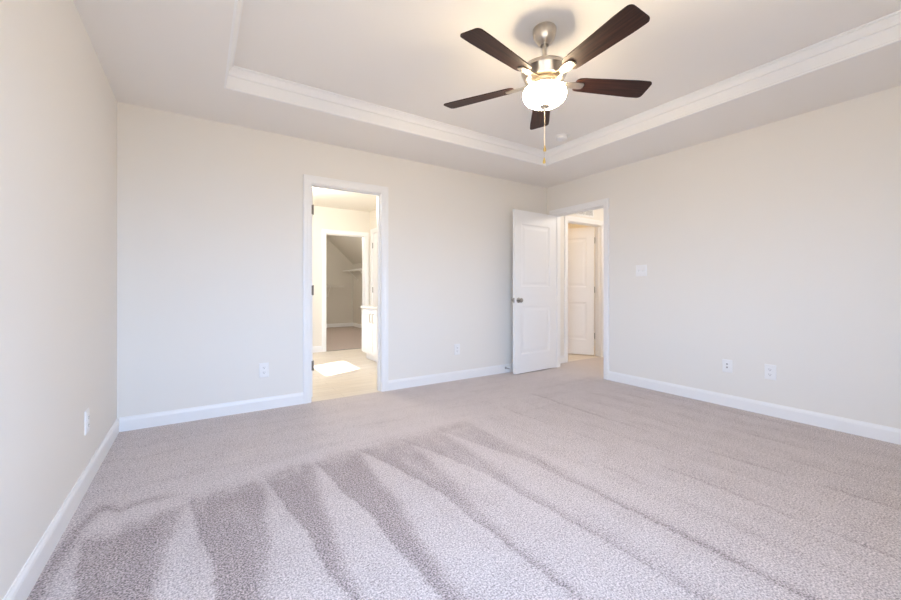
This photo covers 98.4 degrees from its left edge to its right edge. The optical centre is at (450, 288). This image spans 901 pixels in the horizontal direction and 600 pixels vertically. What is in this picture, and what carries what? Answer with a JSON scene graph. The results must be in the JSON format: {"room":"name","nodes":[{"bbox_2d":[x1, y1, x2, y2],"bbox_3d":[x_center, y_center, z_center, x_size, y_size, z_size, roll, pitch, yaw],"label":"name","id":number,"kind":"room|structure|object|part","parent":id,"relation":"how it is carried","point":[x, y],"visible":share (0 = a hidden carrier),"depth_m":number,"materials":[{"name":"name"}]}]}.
{"room":"empty bedroom","nodes":[
{"label":"empty bedroom","id":0,"kind":"room"},
{"bbox_2d":[0,0,116,599],"bbox_3d":[-1.354,-0.164,1.056,0.115,2.438,4.475,0,0,-33],"label":"wall","id":1,"kind":"structure","parent":0,"point":[58,102],"depth_m":1.60,"materials":[{"name":"white paint"}]},
{"bbox_2d":[2,418,118,599],"bbox_3d":[-1.300,1.003,1.091,0.014,0.104,4.245,0,0,-33],"label":"baseboard","id":2,"kind":"structure","parent":1,"relation":"attached to","point":[22,586],"depth_m":1.61,"materials":[{"name":"white wood"}]},
{"bbox_2d":[85,408,89,434],"bbox_3d":[-1.947,0.710,2.087,0.010,0.125,0.078,0,0,-33],"label":"wall outlet","id":3,"kind":"object","parent":1,"relation":"attached to","point":[87,412],"visible":1,"depth_m":2.07,"materials":[{"name":"white plastic"}]},
{"bbox_2d":[117,102,546,418],"bbox_3d":[-0.553,-0.164,4.173,4.619,2.438,0.115,0,0,-33],"label":"wall","id":4,"kind":"structure","parent":0,"point":[210,213],"depth_m":3.38,"materials":[{"name":"white paint"}]},
{"bbox_2d":[259,362,268,377],"bbox_3d":[-1.631,0.709,3.400,0.078,0.125,0.010,0,0,-33],"label":"wall outlet","id":5,"kind":"object","parent":4,"relation":"attached to","point":[263,367],"visible":1,"depth_m":3.40,"materials":[{"name":"white plastic"}]},
{"bbox_2d":[312,188,313,396],"bbox_3d":[-1.577,0.032,4.000,0.163,2.018,0.704,0,0,-42],"label":"door","id":6,"kind":"structure","parent":4,"relation":"in","point":[312,188],"depth_m":3.76,"materials":[{"name":"white paint"}]},
{"bbox_2d":[119,363,512,431],"bbox_3d":[-0.560,1.003,4.091,4.490,0.104,0.014,0,0,-33],"label":"baseboard","id":7,"kind":"structure","parent":4,"relation":"attached to","point":[135,422],"depth_m":3.34,"materials":[{"name":"white wood"}]},
{"bbox_2d":[303,174,387,403],"bbox_3d":[-1.036,-0.001,3.860,0.842,2.111,0.151,0,0,-33],"label":"door frame","id":8,"kind":"structure","parent":4,"relation":"attached to","point":[309,181],"depth_m":3.83,"materials":[{"name":"white wood"}]},
{"bbox_2d":[454,344,459,354],"bbox_3d":[0.078,0.700,4.507,0.078,0.125,0.010,0,0,-33],"label":"wall outlet","id":9,"kind":"object","parent":4,"relation":"attached to","point":[456,346],"visible":1,"depth_m":4.50,"materials":[{"name":"white plastic"}]},
{"bbox_2d":[326,238,352,323],"bbox_3d":[-3.783,-0.164,10.427,2.595,2.438,0.115,0,0,-33],"label":"wall","id":10,"kind":"structure","parent":0,"point":[339,301],"depth_m":10.79,"materials":[{"name":"grey paint"}]},
{"bbox_2d":[313,206,369,345],"bbox_3d":[-2.033,-0.164,6.676,3.710,2.438,0.115,0,0,-33],"label":"wall","id":11,"kind":"structure","parent":0,"point":[323,217],"depth_m":6.52,"materials":[{"name":"white paint"}]},
{"bbox_2d":[313,346,321,352],"bbox_3d":[-2.855,1.003,6.066,1.667,0.104,0.014,0,0,-33],"label":"baseboard","id":12,"kind":"structure","parent":11,"relation":"attached to","point":[315,348],"depth_m":6.47,"materials":[{"name":"white wood"}]},
{"bbox_2d":[322,229,368,351],"bbox_3d":[-1.843,0.022,6.788,0.818,2.065,0.133,0,0,-33],"label":"door frame","id":13,"kind":"structure","parent":11,"relation":"attached to","point":[365,235],"depth_m":6.74,"materials":[{"name":"white wood"}]},
{"bbox_2d":[326,235,361,263],"bbox_3d":[-2.741,-1.094,8.728,2.695,0.778,4.100,0,0,-33],"label":"ceiling","id":14,"kind":"structure","parent":0,"point":[351,247],"depth_m":10.14,"materials":[{"name":"grey paint"}]},
{"bbox_2d":[312,326,380,401],"bbox_3d":[-2.321,1.070,7.134,3.725,0.030,7.003,0,0,-33],"label":"floor","id":15,"kind":"structure","parent":0,"point":[339,373],"depth_m":5.16,"materials":[{"name":"beige wood"}]},
{"bbox_2d":[360,305,376,361],"bbox_3d":[-0.889,0.613,5.626,0.528,0.885,1.040,0,0,-33],"label":"bathroom vanity","id":16,"kind":"object","parent":15,"relation":"on","point":[369,313],"visible":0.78,"depth_m":5.65,"materials":[{"name":"white paint"}]},
{"bbox_3d":[-1.226,0.625,5.735,0.018,0.630,0.438,0,0,-33],"label":"cabinet door","id":17,"kind":"part","parent":16,"relation":"part of","materials":[{"name":"white paint"}]},
{"bbox_2d":[360,305,376,309],"bbox_3d":[-0.881,0.230,5.632,0.508,0.120,1.040,0,0,-33],"label":"countertop","id":18,"kind":"structure","parent":16,"relation":"on","point":[374,307],"depth_m":5.67,"materials":[{"name":"white stone"}]},
{"bbox_3d":[-0.954,0.625,5.315,0.018,0.630,0.533,0,0,-33],"label":"cabinet door","id":19,"kind":"part","parent":16,"relation":"part of","materials":[{"name":"white paint"}]},
{"bbox_2d":[353,263,361,323],"bbox_3d":[-1.627,0.175,9.382,0.115,1.760,3.985,0,0,-33],"label":"wall","id":20,"kind":"structure","parent":0,"point":[357,284],"depth_m":10.72,"materials":[{"name":"grey paint"}]},
{"bbox_2d":[326,323,361,327],"bbox_3d":[-2.716,1.003,8.676,2.480,0.104,3.985,0,0,-33],"label":"baseboard","id":21,"kind":"structure","parent":20,"relation":"attached to","point":[333,324],"depth_m":10.77,"materials":[{"name":"white wood"}]},
{"bbox_2d":[343,268,361,279],"bbox_3d":[-2.012,-0.366,9.588,0.308,0.302,3.204,0,0,-33],"label":"wire shelf","id":22,"kind":"object","parent":20,"relation":"attached to","point":[359,269],"visible":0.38,"depth_m":10.27,"materials":[{"name":"white metal"}]},
{"bbox_2d":[370,209,376,229],"bbox_3d":[-0.645,-0.164,5.844,0.115,2.438,2.790,0,0,-33],"label":"wall","id":23,"kind":"structure","parent":0,"point":[373,214],"depth_m":6.83,"materials":[{"name":"white paint"}]},
{"bbox_2d":[370,228,376,304],"bbox_3d":[-1.139,0.000,6.590,0.133,2.110,0.850,0,0,-33],"label":"door frame","id":24,"kind":"structure","parent":23,"relation":"attached to","point":[372,231],"depth_m":6.87,"materials":[{"name":"white wood"}]},
{"bbox_2d":[372,233,376,304],"bbox_3d":[-1.161,0.034,6.574,0.163,2.018,0.713,0,0,-33],"label":"door","id":25,"kind":"structure","parent":23,"relation":"in","point":[374,244],"depth_m":6.80,"materials":[{"name":"white paint"}]},
{"bbox_2d":[27,368,900,599],"bbox_3d":[0.584,1.055,2.312,4.508,0.001,4.249,0,0,-33],"label":"floor","id":26,"kind":"structure","parent":0,"point":[550,483],"depth_m":1.87,"materials":[{"name":"carpet"}]},
{"bbox_2d":[73,0,900,211],"bbox_3d":[-0.206,-1.533,3.531,4.734,0.300,7.380,0,0,-33],"label":"ceiling","id":27,"kind":"structure","parent":0,"point":[408,56],"depth_m":2.57,"materials":[{"name":"white paint"}]},
{"bbox_2d":[444,4,651,163],"bbox_3d":[0.554,-1.136,2.258,1.262,0.794,1.249,0,0,-33],"label":"ceiling fan","id":28,"kind":"object","parent":27,"relation":"hanging from","point":[543,76],"visible":1,"depth_m":2.19,"materials":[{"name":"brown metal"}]},
{"bbox_3d":[0.185,-1.219,2.490,0.468,0.006,0.140,0,12,28],"label":"blade","id":29,"kind":"part","parent":28,"relation":"part of","materials":[{"name":"brown wood"}]},
{"bbox_3d":[0.253,-1.219,2.002,0.468,0.006,0.140,0,12,-44],"label":"blade","id":30,"kind":"part","parent":28,"relation":"part of","materials":[{"name":"brown wood"}]},
{"bbox_3d":[0.411,-1.217,2.369,0.155,0.020,0.052,0,12,28],"label":"blade arm","id":31,"kind":"part","parent":28,"relation":"part of","materials":[{"name":"silver metal"}]},
{"bbox_3d":[0.437,-1.217,2.180,0.155,0.020,0.052,0,12,-44],"label":"blade arm","id":32,"kind":"part","parent":28,"relation":"part of","materials":[{"name":"silver metal"}]},
{"bbox_3d":[0.628,-1.219,2.705,0.140,0.006,0.468,-12,-2,10],"label":"blade","id":33,"kind":"part","parent":28,"relation":"part of","materials":[{"name":"brown wood"}]},
{"bbox_3d":[0.554,-1.125,2.292,0.252,0.098,0.252,0,0,-33],"label":"lamp shade","id":34,"kind":"part","parent":28,"relation":"part of","materials":[{"name":"white glass"}]},
{"bbox_3d":[0.625,-1.217,2.146,0.052,0.020,0.155,13,-6,-25],"label":"blade arm","id":35,"kind":"part","parent":28,"relation":"part of","materials":[{"name":"silver metal"}]},
{"bbox_3d":[0.715,-1.217,2.314,0.155,0.020,0.052,0,-12,-8],"label":"blade arm","id":36,"kind":"part","parent":28,"relation":"part of","materials":[{"name":"silver metal"}]},
{"bbox_3d":[0.738,-1.219,1.915,0.140,0.006,0.468,13,-6,-25],"label":"blade","id":37,"kind":"part","parent":28,"relation":"part of","materials":[{"name":"brown wood"}]},
{"bbox_3d":[0.969,-1.219,2.350,0.468,0.006,0.140,0,-12,-8],"label":"blade","id":38,"kind":"part","parent":28,"relation":"part of","materials":[{"name":"brown wood"}]},
{"bbox_2d":[555,133,568,141],"bbox_3d":[1.118,-1.511,3.901,0.140,0.044,0.140,0,0,-33],"label":"smoke detector","id":39,"kind":"object","parent":27,"relation":"attached to","point":[560,137],"visible":1,"depth_m":3.86,"materials":[{"name":"white plastic"}]},
{"bbox_2d":[224,0,900,165],"bbox_3d":[0.560,-1.458,2.291,3.140,0.150,2.956,0,0,-33],"label":"trim","id":40,"kind":"structure","parent":27,"relation":"attached to","point":[884,31],"depth_m":2.96,"materials":[{"name":"white wood"}]},
{"bbox_2d":[556,346,602,377],"bbox_3d":[2.199,1.070,5.894,2.098,0.030,4.700,0,0,-33],"label":"floor","id":41,"kind":"structure","parent":0,"point":[591,366],"depth_m":5.36,"materials":[{"name":"carpet"}]},
{"bbox_2d":[560,208,602,355],"bbox_3d":[2.193,-0.164,6.007,1.985,2.438,0.115,0,0,-33],"label":"wall","id":42,"kind":"structure","parent":0,"point":[598,213],"depth_m":5.55,"materials":[{"name":"white paint"}]},
{"bbox_2d":[560,355,564,362],"bbox_3d":[2.228,1.003,5.952,1.985,0.104,0.014,0,0,-33],"label":"baseboard","id":43,"kind":"structure","parent":42,"relation":"attached to","point":[562,358],"depth_m":5.53,"materials":[{"name":"white wood"}]},
{"bbox_2d":[568,227,594,354],"bbox_3d":[1.921,0.032,6.293,0.784,2.018,0.163,0,0,27],"label":"door","id":44,"kind":"structure","parent":42,"relation":"in","point":[581,241],"depth_m":6.19,"materials":[{"name":"white paint"}]},
{"bbox_2d":[564,215,602,362],"bbox_3d":[1.992,0.000,5.866,0.925,2.110,0.133,0,0,-33],"label":"door frame","id":45,"kind":"structure","parent":42,"relation":"attached to","point":[598,225],"depth_m":6.03,"materials":[{"name":"white wood"}]},
{"bbox_2d":[576,210,593,217],"bbox_3d":[2.011,-1.200,5.814,0.400,0.230,0.011,0,0,-33],"label":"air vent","id":46,"kind":"object","parent":42,"relation":"in","point":[587,213],"visible":0.33,"depth_m":5.85,"materials":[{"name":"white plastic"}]},
{"bbox_2d":[568,223,594,345],"bbox_3d":[3.121,-0.164,6.492,0.100,2.438,4.900,0,0,-33],"label":"wall","id":47,"kind":"structure","parent":0,"point":[569,224],"depth_m":7.14,"materials":[{"name":"white paint"}]},
{"bbox_2d":[547,85,900,428],"bbox_3d":[2.554,-0.164,3.520,0.115,2.438,4.360,0,0,-33],"label":"wall","id":48,"kind":"structure","parent":0,"point":[778,243],"depth_m":3.23,"materials":[{"name":"white paint"}]},
{"bbox_2d":[512,209,554,373],"bbox_3d":[1.080,0.034,4.979,0.771,2.018,0.163,0,0,-36],"label":"door","id":49,"kind":"structure","parent":48,"relation":"in","point":[533,300],"depth_m":4.95,"materials":[{"name":"white paint"}]},
{"bbox_2d":[549,198,608,379],"bbox_3d":[1.645,-0.001,4.922,0.151,2.111,0.903,0,0,-33],"label":"door frame","id":50,"kind":"structure","parent":48,"relation":"attached to","point":[603,203],"depth_m":4.65,"materials":[{"name":"white wood"}]},
{"bbox_2d":[636,265,646,275],"bbox_3d":[2.047,-0.198,4.180,0.018,0.122,0.122,0,0,-33],"label":"light switch","id":51,"kind":"object","parent":48,"relation":"attached to","point":[641,270],"visible":1,"depth_m":4.18,"materials":[{"name":"white plastic"}]},
{"bbox_2d":[722,359,731,372],"bbox_3d":[2.488,0.693,3.499,0.017,0.115,0.078,0,0,-33],"label":"cable jack","id":52,"kind":"object","parent":48,"relation":"attached to","point":[726,364],"visible":1,"depth_m":3.50,"materials":[{"name":"white plastic"}]},
{"bbox_2d":[609,371,900,444],"bbox_3d":[2.729,1.003,3.130,0.014,0.104,3.284,0,0,-33],"label":"baseboard","id":53,"kind":"structure","parent":48,"relation":"attached to","point":[860,428],"depth_m":3.21,"materials":[{"name":"white wood"}]},
{"bbox_2d":[765,364,775,379],"bbox_3d":[2.662,0.692,3.238,0.010,0.125,0.078,0,0,-33],"label":"wall outlet","id":54,"kind":"object","parent":48,"relation":"attached to","point":[770,370],"visible":1,"depth_m":3.23,"materials":[{"name":"white plastic"}]}
]}

